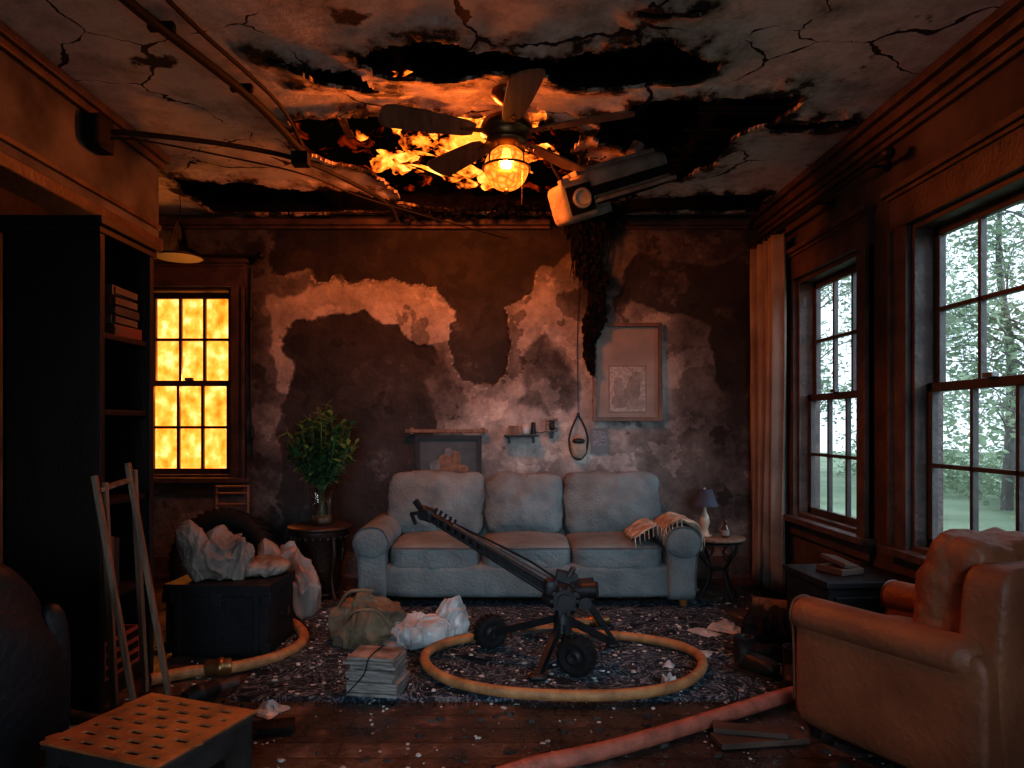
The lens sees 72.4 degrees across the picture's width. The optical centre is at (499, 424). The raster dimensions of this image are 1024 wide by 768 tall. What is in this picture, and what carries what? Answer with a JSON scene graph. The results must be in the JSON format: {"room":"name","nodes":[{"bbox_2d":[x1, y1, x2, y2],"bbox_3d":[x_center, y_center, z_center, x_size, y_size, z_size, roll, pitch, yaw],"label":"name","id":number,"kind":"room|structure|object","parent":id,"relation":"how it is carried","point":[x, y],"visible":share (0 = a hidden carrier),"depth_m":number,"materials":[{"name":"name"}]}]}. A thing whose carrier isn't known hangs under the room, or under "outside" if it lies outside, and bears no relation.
{"room":"fire-damaged room","nodes":[
{"label":"fire-damaged room","id":0,"kind":"room"},
{"bbox_2d":[0,187,57,563],"bbox_3d":[-3.250,-0.165,2.000,0.100,2.850,6.600,0,0,0],"label":"wall","id":1,"kind":"structure","parent":0,"point":[11,203],"depth_m":4.50,"materials":[{"name":"paint"}]},
{"bbox_2d":[0,50,158,236],"bbox_3d":[-2.075,-1.323,1.450,0.150,0.525,5.300,0,0,0],"label":"wall","id":2,"kind":"structure","parent":0,"point":[33,114],"depth_m":3.23,"materials":[{"name":"paint"}]},
{"bbox_2d":[0,20,169,249],"bbox_3d":[-2.060,-1.308,1.470,0.220,0.555,5.340,0,0,0],"label":"trim","id":3,"kind":"structure","parent":2,"relation":"attached to","point":[16,177],"depth_m":3.17,"materials":[{"name":"paint"}]},
{"bbox_2d":[293,114,581,194],"bbox_3d":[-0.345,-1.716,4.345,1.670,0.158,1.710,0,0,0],"label":"flames","id":4,"kind":"object","parent":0,"point":[327,136],"depth_m":4.37},
{"bbox_2d":[154,215,762,555],"bbox_3d":[-0.575,-0.165,5.370,5.450,2.850,0.160,0,0,0],"label":"wall","id":5,"kind":"structure","parent":0,"point":[402,329],"depth_m":5.30,"materials":[{"name":"paint"}]},
{"bbox_2d":[154,258,249,494],"bbox_3d":[-2.375,-0.360,5.330,0.960,1.770,0.220,0,0,0],"label":"window","id":6,"kind":"structure","parent":5,"relation":"in","point":[211,272],"depth_m":5.28,"materials":[{"name":"paint"}]},
{"bbox_2d":[200,252,264,259],"bbox_3d":[-2.300,-1.260,5.240,1.100,0.060,0.120,0,0,0],"label":"curtain rod","id":7,"kind":"object","parent":5,"relation":"attached to","point":[260,255],"visible":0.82,"depth_m":5.20,"materials":[{"name":"black metal"}]},
{"bbox_2d":[405,428,487,433],"bbox_3d":[-0.400,0.045,5.266,0.620,0.050,0.068,0,0,0],"label":"wall rail","id":8,"kind":"object","parent":5,"relation":"attached to","point":[411,430],"visible":1,"depth_m":5.23,"materials":[{"name":"brown wood"}]},
{"bbox_2d":[415,436,480,473],"bbox_3d":[-0.390,0.250,5.267,0.500,0.341,0.046,0,0,0],"label":"framed painting","id":9,"kind":"object","parent":5,"relation":"attached to","point":[459,454],"visible":0.68,"depth_m":5.27,"materials":[{"name":"fabric"}]},
{"bbox_2d":[154,556,751,578],"bbox_3d":[-0.615,1.075,5.282,5.170,0.170,0.035,0,0,0],"label":"baseboard","id":10,"kind":"structure","parent":5,"relation":"attached to","point":[740,567],"depth_m":5.28,"materials":[{"name":"paint"}]},
{"bbox_2d":[159,219,749,228],"bbox_3d":[-0.660,-1.515,5.277,5.080,0.070,0.045,0,0,0],"label":"trim","id":11,"kind":"structure","parent":5,"relation":"attached to","point":[165,223],"depth_m":5.25,"materials":[{"name":"paint"}]},
{"bbox_2d":[504,422,538,442],"bbox_3d":[0.160,0.058,5.240,0.260,0.155,0.120,0,0,0],"label":"wall shelf","id":12,"kind":"object","parent":5,"relation":"attached to","point":[513,431],"visible":1,"depth_m":5.21,"materials":[{"name":"brown wood"}]},
{"bbox_2d":[591,428,607,452],"bbox_3d":[0.750,0.120,5.287,0.130,0.190,0.015,0,0,0],"label":"postcard","id":13,"kind":"object","parent":5,"relation":"attached to","point":[599,436],"visible":1,"depth_m":5.28},
{"bbox_2d":[593,323,662,420],"bbox_3d":[0.960,-0.400,5.267,0.520,0.740,0.056,0,0,0],"label":"framed print","id":14,"kind":"object","parent":5,"relation":"attached to","point":[628,379],"visible":0.99,"depth_m":5.27,"materials":[{"name":"beige paper"}]},
{"bbox_2d":[42,579,905,767],"bbox_3d":[-0.575,1.210,2.075,5.450,0.100,6.750,0,0,0],"label":"floor","id":15,"kind":"structure","parent":0,"point":[355,734],"depth_m":2.67,"materials":[{"name":"brown wood"}]},
{"bbox_2d":[0,563,70,767],"bbox_3d":[-1.761,0.738,2.119,0.754,0.845,0.688,0,0,20],"label":"barrel chair","id":16,"kind":"object","parent":15,"relation":"on","point":[35,651],"visible":0.91,"depth_m":2.09,"materials":[{"name":"black leather"}]},
{"bbox_2d":[0,215,160,709],"bbox_3d":[-1.820,0.158,3.060,0.440,2.005,0.500,0,0,0],"label":"bookcase","id":17,"kind":"object","parent":15,"relation":"on","point":[78,397],"visible":0.8,"depth_m":2.84,"materials":[{"name":"brown wood"}]},
{"bbox_2d":[105,624,138,681],"bbox_3d":[-1.799,0.993,3.050,0.314,0.166,0.292,0,0,0],"label":"crate","id":18,"kind":"object","parent":17,"relation":"on","point":[131,630],"visible":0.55,"depth_m":3.11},
{"bbox_2d":[105,284,141,585],"bbox_3d":[-1.779,0.056,3.078,0.279,1.316,0.295,0,0,0],"label":"book stack","id":19,"kind":"object","parent":17,"relation":"in","point":[121,318],"visible":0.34,"depth_m":3.07,"materials":[{"name":"brown paper"}]},
{"bbox_2d":[91,462,171,706],"bbox_3d":[-1.515,0.655,2.872,0.176,0.992,0.300,0,0,15],"label":"trestle","id":20,"kind":"object","parent":15,"relation":"on","point":[113,610],"visible":0.89,"depth_m":2.85,"materials":[{"name":"brown wood"}]},
{"bbox_2d":[39,692,255,767],"bbox_3d":[-1.044,1.030,2.102,0.457,0.259,0.394,0,0,20],"label":"crate","id":21,"kind":"object","parent":15,"relation":"on","point":[152,730],"visible":1,"depth_m":2.06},
{"bbox_2d":[70,676,239,723],"bbox_3d":[-1.402,1.116,2.795,0.699,0.089,0.256,0,0,-26],"label":"log","id":22,"kind":"object","parent":15,"relation":"on","point":[210,689],"visible":0.52,"depth_m":2.88,"materials":[{"name":"black charred wood"}]},
{"bbox_2d":[167,508,275,580],"bbox_3d":[-1.720,0.840,4.350,0.638,0.649,0.288,0,0,0],"label":"tyre","id":23,"kind":"object","parent":15,"relation":"on","point":[243,524],"visible":0.31,"depth_m":4.32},
{"bbox_2d":[162,570,294,656],"bbox_3d":[-1.387,0.978,3.655,0.576,0.365,0.390,0,0,3],"label":"storage bin","id":24,"kind":"object","parent":15,"relation":"on","point":[248,616],"visible":0.94,"depth_m":3.48,"materials":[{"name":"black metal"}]},
{"bbox_2d":[174,517,289,581],"bbox_3d":[-1.395,0.640,3.675,0.551,0.343,0.293,0,0,-12],"label":"plastic bag","id":25,"kind":"object","parent":24,"relation":"on","point":[218,554],"visible":0.99,"depth_m":3.56,"materials":[{"name":"white plastic"}]},
{"bbox_2d":[149,618,308,685],"bbox_3d":[-1.254,1.124,3.546,0.488,0.093,1.010,0,0,9],"label":"fire hose","id":26,"kind":"object","parent":15,"relation":"on","point":[220,667],"visible":0.81,"depth_m":3.24,"materials":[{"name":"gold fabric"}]},
{"bbox_2d":[214,485,249,512],"bbox_3d":[-1.933,0.800,4.967,0.270,0.722,0.334,0,0,-10],"label":"chair","id":27,"kind":"object","parent":15,"relation":"on","point":[247,493],"visible":0.3,"depth_m":5.10,"materials":[{"name":"brown wood"}]},
{"bbox_2d":[254,699,290,718],"bbox_3d":[-0.925,1.135,2.830,0.123,0.045,0.136,0,0,24],"label":"crumpled paper","id":28,"kind":"object","parent":15,"relation":"on","point":[269,709],"visible":0.92,"depth_m":2.81,"materials":[{"name":"white paper"}]},
{"bbox_2d":[252,717,294,738],"bbox_3d":[-1.044,1.119,2.579,0.548,0.067,0.258,0,0,0],"label":"plank","id":29,"kind":"object","parent":15,"relation":"on","point":[278,725],"visible":0.28,"depth_m":2.62,"materials":[{"name":"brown wood"}]},
{"bbox_2d":[253,539,321,619],"bbox_3d":[-1.287,0.923,4.243,0.404,0.469,0.329,0,0,-14],"label":"plastic sack","id":30,"kind":"object","parent":15,"relation":"on","point":[307,585],"visible":0.42,"depth_m":4.17,"materials":[{"name":"white plastic"}]},
{"bbox_2d":[287,521,351,599],"bbox_3d":[-1.220,0.917,4.740,0.430,0.485,0.430,0,0,0],"label":"side table","id":31,"kind":"object","parent":15,"relation":"on","point":[321,542],"visible":0.73,"depth_m":4.62,"materials":[{"name":"brown wood"}]},
{"bbox_2d":[278,399,359,522],"bbox_3d":[-1.214,0.248,4.734,0.528,0.848,0.562,0,0,0],"label":"potted plant","id":32,"kind":"object","parent":31,"relation":"on","point":[314,473],"visible":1,"depth_m":4.65,"materials":[{"name":"green plant"}]},
{"bbox_2d":[220,599,795,706],"bbox_3d":[0.104,1.151,3.751,2.561,0.016,1.754,0,0,0],"label":"area rug","id":33,"kind":"object","parent":15,"relation":"on","point":[473,666],"visible":0.59,"depth_m":3.37,"materials":[{"name":"grey carpet"}]},
{"bbox_2d":[326,587,409,649],"bbox_3d":[-0.695,1.001,3.711,0.457,0.287,0.361,0,0,0],"label":"bag","id":34,"kind":"object","parent":33,"relation":"on","point":[368,618],"visible":0.91,"depth_m":3.59,"materials":[{"name":"fabric"}]},
{"bbox_2d":[343,645,409,698],"bbox_3d":[-0.532,1.056,3.017,0.238,0.176,0.210,0,0,11],"label":"bundle","id":35,"kind":"object","parent":33,"relation":"on","point":[374,671],"visible":1,"depth_m":2.94,"materials":[{"name":"white paper"}]},
{"bbox_2d":[382,595,466,648],"bbox_3d":[-0.392,1.034,3.688,0.426,0.222,0.308,0,0,0],"label":"crumpled plastic bag","id":36,"kind":"object","parent":33,"relation":"on","point":[448,620],"visible":0.91,"depth_m":3.60,"materials":[{"name":"white plastic"}]},
{"bbox_2d":[238,611,781,695],"bbox_3d":[0.103,1.141,3.629,2.498,0.010,1.342,0,0,0],"label":"rubble","id":37,"kind":"object","parent":33,"relation":"on","point":[678,626],"visible":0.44,"depth_m":3.36,"materials":[{"name":"grey stone"}]},
{"bbox_2d":[410,499,619,680],"bbox_3d":[0.071,0.766,3.393,1.085,0.764,0.566,0,0,0],"label":"gun","id":38,"kind":"object","parent":33,"relation":"on","point":[564,592],"visible":1,"depth_m":3.38,"materials":[{"name":"black metal"}]},
{"bbox_2d":[352,470,702,605],"bbox_3d":[0.170,0.740,4.803,2.200,0.840,0.879,0,0,0],"label":"sofa","id":39,"kind":"object","parent":33,"relation":"on","point":[580,520],"visible":0.88,"depth_m":4.49,"materials":[{"name":"grey fabric"}]},
{"bbox_2d":[624,512,704,550],"bbox_3d":[1.062,0.691,4.568,0.481,0.221,0.402,0,0,0],"label":"knit throw blanket","id":40,"kind":"object","parent":39,"relation":"on","point":[658,527],"visible":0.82,"depth_m":4.48,"materials":[{"name":"fabric"}]},
{"bbox_2d":[419,615,707,701],"bbox_3d":[0.313,1.104,3.338,1.300,0.090,1.065,0,0,-27],"label":"fire hose","id":41,"kind":"object","parent":33,"relation":"on","point":[538,694],"visible":0.8,"depth_m":3.00,"materials":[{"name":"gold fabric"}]},
{"bbox_2d":[660,671,674,683],"bbox_3d":[0.742,1.106,3.051,0.085,0.077,0.100,0,0,0],"label":"crumpled paper","id":42,"kind":"object","parent":33,"relation":"on","point":[669,677],"visible":0.49,"depth_m":3.04,"materials":[{"name":"white paper"}]},
{"bbox_2d":[662,660,674,667],"bbox_3d":[0.800,1.129,3.320,0.055,0.031,0.068,0,0,21],"label":"crumpled paper","id":43,"kind":"object","parent":33,"relation":"on","point":[668,664],"visible":1,"depth_m":3.31,"materials":[{"name":"white paper"}]},
{"bbox_2d":[687,627,720,637],"bbox_3d":[1.123,1.135,3.863,0.114,0.019,0.175,0,0,-31],"label":"crumpled paper","id":44,"kind":"object","parent":33,"relation":"on","point":[704,632],"visible":1,"depth_m":3.84,"materials":[{"name":"white paper"}]},
{"bbox_2d":[700,650,713,657],"bbox_3d":[1.022,1.137,3.499,0.080,0.016,0.110,0,0,29],"label":"crumpled paper","id":45,"kind":"object","parent":33,"relation":"on","point":[706,653],"visible":0.67,"depth_m":3.48,"materials":[{"name":"white paper"}]},
{"bbox_2d":[706,618,739,634],"bbox_3d":[1.268,1.116,3.921,0.199,0.058,0.154,0,0,41],"label":"crumpled paper","id":46,"kind":"object","parent":33,"relation":"on","point":[722,625],"visible":0.84,"depth_m":3.89,"materials":[{"name":"white paper"}]},
{"bbox_2d":[726,633,782,681],"bbox_3d":[1.177,1.067,3.235,0.095,0.155,0.240,0,0,-35],"label":"boot","id":47,"kind":"object","parent":33,"relation":"on","point":[749,662],"visible":1,"depth_m":3.22,"materials":[{"name":"leather"}]},
{"bbox_2d":[737,604,794,661],"bbox_3d":[1.402,1.031,3.501,0.448,0.226,0.386,0,0,0],"label":"heap","id":48,"kind":"object","parent":33,"relation":"on","point":[770,627],"visible":0.41,"depth_m":3.45,"materials":[{"name":"rubber"}]},
{"bbox_2d":[781,643,792,687],"bbox_3d":[1.290,1.067,3.072,0.095,0.155,0.240,0,0,20],"label":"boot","id":49,"kind":"object","parent":33,"relation":"on","point":[787,667],"visible":0.45,"depth_m":3.09,"materials":[{"name":"leather"}]},
{"bbox_2d":[121,580,900,767],"bbox_3d":[-0.047,1.150,3.448,3.941,0.020,3.542,0,0,0],"label":"rubble","id":50,"kind":"object","parent":15,"relation":"on","point":[440,717],"visible":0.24,"depth_m":2.66,"materials":[{"name":"grey stone"}]},
{"bbox_2d":[495,686,795,767],"bbox_3d":[0.459,1.122,2.487,1.810,0.074,0.122,0,0,-31],"label":"fire hose","id":51,"kind":"object","parent":15,"relation":"on","point":[647,738],"visible":0.9,"depth_m":2.50,"materials":[{"name":"red fabric"}]},
{"bbox_2d":[698,532,745,601],"bbox_3d":[1.470,0.955,4.720,0.356,0.409,0.356,0,0,0],"label":"side table","id":52,"kind":"object","parent":15,"relation":"on","point":[735,540],"visible":0.92,"depth_m":4.66,"materials":[{"name":"brown wood"}]},
{"bbox_2d":[691,487,717,536],"bbox_3d":[1.380,0.585,4.720,0.176,0.330,0.176,0,0,0],"label":"table lamp","id":53,"kind":"object","parent":52,"relation":"on","point":[704,497],"visible":0.96,"depth_m":4.68,"materials":[{"name":"blue fabric"}]},
{"bbox_2d":[721,520,728,537],"bbox_3d":[1.500,0.693,4.660,0.053,0.113,0.053,0,0,0],"label":"glass bottle","id":54,"kind":"object","parent":52,"relation":"on","point":[725,529],"visible":1,"depth_m":4.64,"materials":[{"name":"glass"}]},
{"bbox_2d":[710,721,809,749],"bbox_3d":[0.950,1.136,2.564,0.350,0.042,0.153,0,0,0],"label":"plank","id":55,"kind":"object","parent":15,"relation":"on","point":[726,735],"visible":1,"depth_m":2.54,"materials":[{"name":"brown wood"}]},
{"bbox_2d":[752,596,786,610],"bbox_3d":[1.674,1.120,4.330,0.221,0.080,0.162,0,0,30],"label":"log","id":56,"kind":"object","parent":15,"relation":"on","point":[757,602],"visible":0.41,"depth_m":4.36,"materials":[{"name":"brown wood"}]},
{"bbox_2d":[783,563,914,613],"bbox_3d":[1.700,0.940,3.420,0.450,0.440,0.430,0,0,-4],"label":"base cabinet","id":57,"kind":"object","parent":15,"relation":"on","point":[862,591],"visible":0.2,"depth_m":3.27,"materials":[{"name":"wood"}]},
{"bbox_2d":[816,553,863,575],"bbox_3d":[1.663,0.676,3.426,0.150,0.085,0.170,0,0,-20],"label":"book stack","id":58,"kind":"object","parent":57,"relation":"on","point":[839,566],"visible":1,"depth_m":3.38,"materials":[{"name":"beige paper"}]},
{"bbox_2d":[788,527,1023,767],"bbox_3d":[1.561,0.755,2.498,0.700,0.809,0.719,0,0,-28],"label":"armchair","id":59,"kind":"object","parent":15,"relation":"on","point":[935,679],"visible":1,"depth_m":2.25,"materials":[{"name":"leather"}]},
{"bbox_2d":[194,12,800,208],"bbox_3d":[-0.600,-1.950,2.800,5.200,0.660,5.200,0,0,0],"label":"ceiling","id":60,"kind":"structure","parent":0,"point":[435,60],"depth_m":3.42,"materials":[{"name":"black wood"}]},
{"bbox_2d":[157,187,204,262],"bbox_3d":[-2.120,-1.341,4.620,0.312,0.478,0.312,0,0,0],"label":"pendant lamp","id":61,"kind":"object","parent":60,"relation":"hanging from","point":[178,250],"visible":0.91,"depth_m":4.58,"materials":[{"name":"black metal"}]},
{"bbox_2d":[176,10,822,198],"bbox_3d":[-0.476,-1.679,3.867,4.843,0.032,2.578,0,0,0],"label":"strips","id":62,"kind":"object","parent":60,"relation":"attached to","point":[704,108],"visible":0.13,"depth_m":3.96,"materials":[{"name":"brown wood"}]},
{"bbox_2d":[568,413,588,460],"bbox_3d":[0.589,0.089,5.258,0.134,0.357,0.091,0,0,31],"label":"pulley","id":63,"kind":"object","parent":60,"relation":"hanging from","point":[578,448],"visible":1,"depth_m":5.25,"materials":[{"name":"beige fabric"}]},
{"bbox_2d":[547,140,676,226],"bbox_3d":[0.627,-1.369,3.985,0.700,0.512,0.293,0,0,-17],"label":"projector","id":64,"kind":"object","parent":60,"relation":"attached to","point":[578,196],"visible":0.98,"depth_m":3.87,"materials":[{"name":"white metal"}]},
{"bbox_2d":[0,0,1006,216],"bbox_3d":[-0.600,-1.570,2.050,5.200,0.077,6.500,0,0,0],"label":"ceiling","id":65,"kind":"structure","parent":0,"point":[844,59],"depth_m":3.07,"materials":[{"name":"paint"}]},
{"bbox_2d":[82,0,506,238],"bbox_3d":[-1.139,-1.460,3.964,1.164,0.240,3.265,0,0,24],"label":"conduit","id":66,"kind":"object","parent":65,"relation":"attached to","point":[98,132],"visible":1,"depth_m":3.39,"materials":[{"name":"metal"}]},
{"bbox_2d":[378,68,634,194],"bbox_3d":[0.028,-1.308,3.248,1.146,0.535,1.095,0,0,0],"label":"ceiling fan","id":67,"kind":"object","parent":65,"relation":"hanging from","point":[506,133],"depth_m":3.21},
{"bbox_2d":[173,98,857,215],"bbox_3d":[-0.575,-1.990,2.075,5.450,0.800,6.750,0,0,0],"label":"ceiling hole","id":68,"kind":"object","parent":65,"relation":"in","point":[663,123],"visible":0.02,"depth_m":5.30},
{"bbox_2d":[546,418,557,437],"bbox_3d":[0.390,0.025,5.265,0.090,0.150,0.070,0,0,0],"label":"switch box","id":69,"kind":"object","parent":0,"point":[551,423],"depth_m":5.26,"materials":[{"name":"black metal"}]},
{"bbox_2d":[782,53,1023,579],"bbox_3d":[2.075,-0.165,2.000,0.150,2.850,6.600,0,0,0],"label":"wall","id":70,"kind":"structure","parent":0,"point":[1001,94],"depth_m":3.64,"materials":[{"name":"paint"}]},
{"bbox_2d":[750,233,786,593],"bbox_3d":[1.882,-0.075,4.950,0.115,2.430,0.499,0,0,0],"label":"curtain","id":71,"kind":"object","parent":70,"relation":"hanging from","point":[768,286],"visible":1,"depth_m":4.82,"materials":[{"name":"fabric"}]},
{"bbox_2d":[786,561,791,593],"bbox_3d":[1.982,1.052,2.050,0.035,0.215,6.500,0,0,0],"label":"baseboard","id":72,"kind":"structure","parent":70,"relation":"attached to","point":[787,562],"depth_m":4.82,"materials":[{"name":"paint"}]},
{"bbox_2d":[749,146,895,249],"bbox_3d":[1.934,-1.328,4.335,0.132,0.067,1.890,0,0,0],"label":"curtain rod","id":73,"kind":"object","parent":70,"relation":"attached to","point":[887,153],"depth_m":3.94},
{"bbox_2d":[783,204,876,561],"bbox_3d":[2.030,-0.220,4.285,0.220,1.910,1.140,0,0,0],"label":"window","id":74,"kind":"structure","parent":70,"relation":"in","point":[852,232],"depth_m":4.36,"materials":[{"name":"paint"}]},
{"bbox_2d":[750,0,1023,236],"bbox_3d":[1.945,-1.502,2.050,0.110,0.165,6.499,0,0,0],"label":"trim","id":75,"kind":"structure","parent":70,"relation":"attached to","point":[998,39],"depth_m":3.29,"materials":[{"name":"paint"}]},
{"bbox_2d":[879,107,1023,578],"bbox_3d":[2.030,-0.220,2.925,0.220,1.910,1.260,0,0,0],"label":"window","id":76,"kind":"structure","parent":70,"relation":"in","point":[996,153],"depth_m":3.35,"materials":[{"name":"paint"}]},
{"label":"outside","id":77,"kind":"structure","parent":0,"visible":0},
{"bbox_2d":[155,299,227,467],"bbox_3d":[-2.300,-0.340,5.658,1.400,2.000,0.095,0,0,0],"label":"fire","id":78,"kind":"structure","parent":77,"point":[168,309],"depth_m":5.66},
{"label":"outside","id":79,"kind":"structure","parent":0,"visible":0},
{"bbox_2d":[820,452,1015,531],"bbox_3d":[21.200,1.810,17.500,37.600,0.100,55.000,0,0,0],"label":"lawn","id":80,"kind":"structure","parent":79,"point":[956,512],"depth_m":15.48,"materials":[{"name":"green plant"}]},
{"bbox_2d":[820,276,855,431],"bbox_3d":[8.319,-2.380,19.247,5.302,8.390,6.410,0,0,-27],"label":"tree","id":81,"kind":"object","parent":80,"relation":"on","point":[842,292],"visible":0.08,"depth_m":18.94,"materials":[{"name":"green plant"}]},
{"bbox_2d":[824,234,1019,423],"bbox_3d":[12.993,-3.265,21.685,6.122,10.160,5.757,0,0,-15],"label":"tree","id":82,"kind":"object","parent":80,"relation":"on","point":[956,264],"visible":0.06,"depth_m":21.74,"materials":[{"name":"green plant"}]},
{"bbox_2d":[833,363,1015,518],"bbox_3d":[11.733,0.087,14.010,4.318,3.701,24.911,0,0,9],"label":"foliage","id":83,"kind":"object","parent":80,"relation":"on","point":[955,483],"visible":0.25,"depth_m":17.38,"materials":[{"name":"green plant"}]},
{"bbox_2d":[838,202,1023,457],"bbox_3d":[8.178,-2.056,10.143,6.276,7.745,5.248,0,0,38],"label":"tree","id":84,"kind":"object","parent":80,"relation":"on","point":[999,317],"visible":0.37,"depth_m":10.45,"materials":[{"name":"green plant"}]},
{"bbox_2d":[841,203,1023,510],"bbox_3d":[10.646,-2.782,14.473,6.320,9.195,5.043,0,0,-25],"label":"tree","id":85,"kind":"object","parent":80,"relation":"on","point":[1009,459],"visible":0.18,"depth_m":14.41,"materials":[{"name":"green plant"}]}
]}

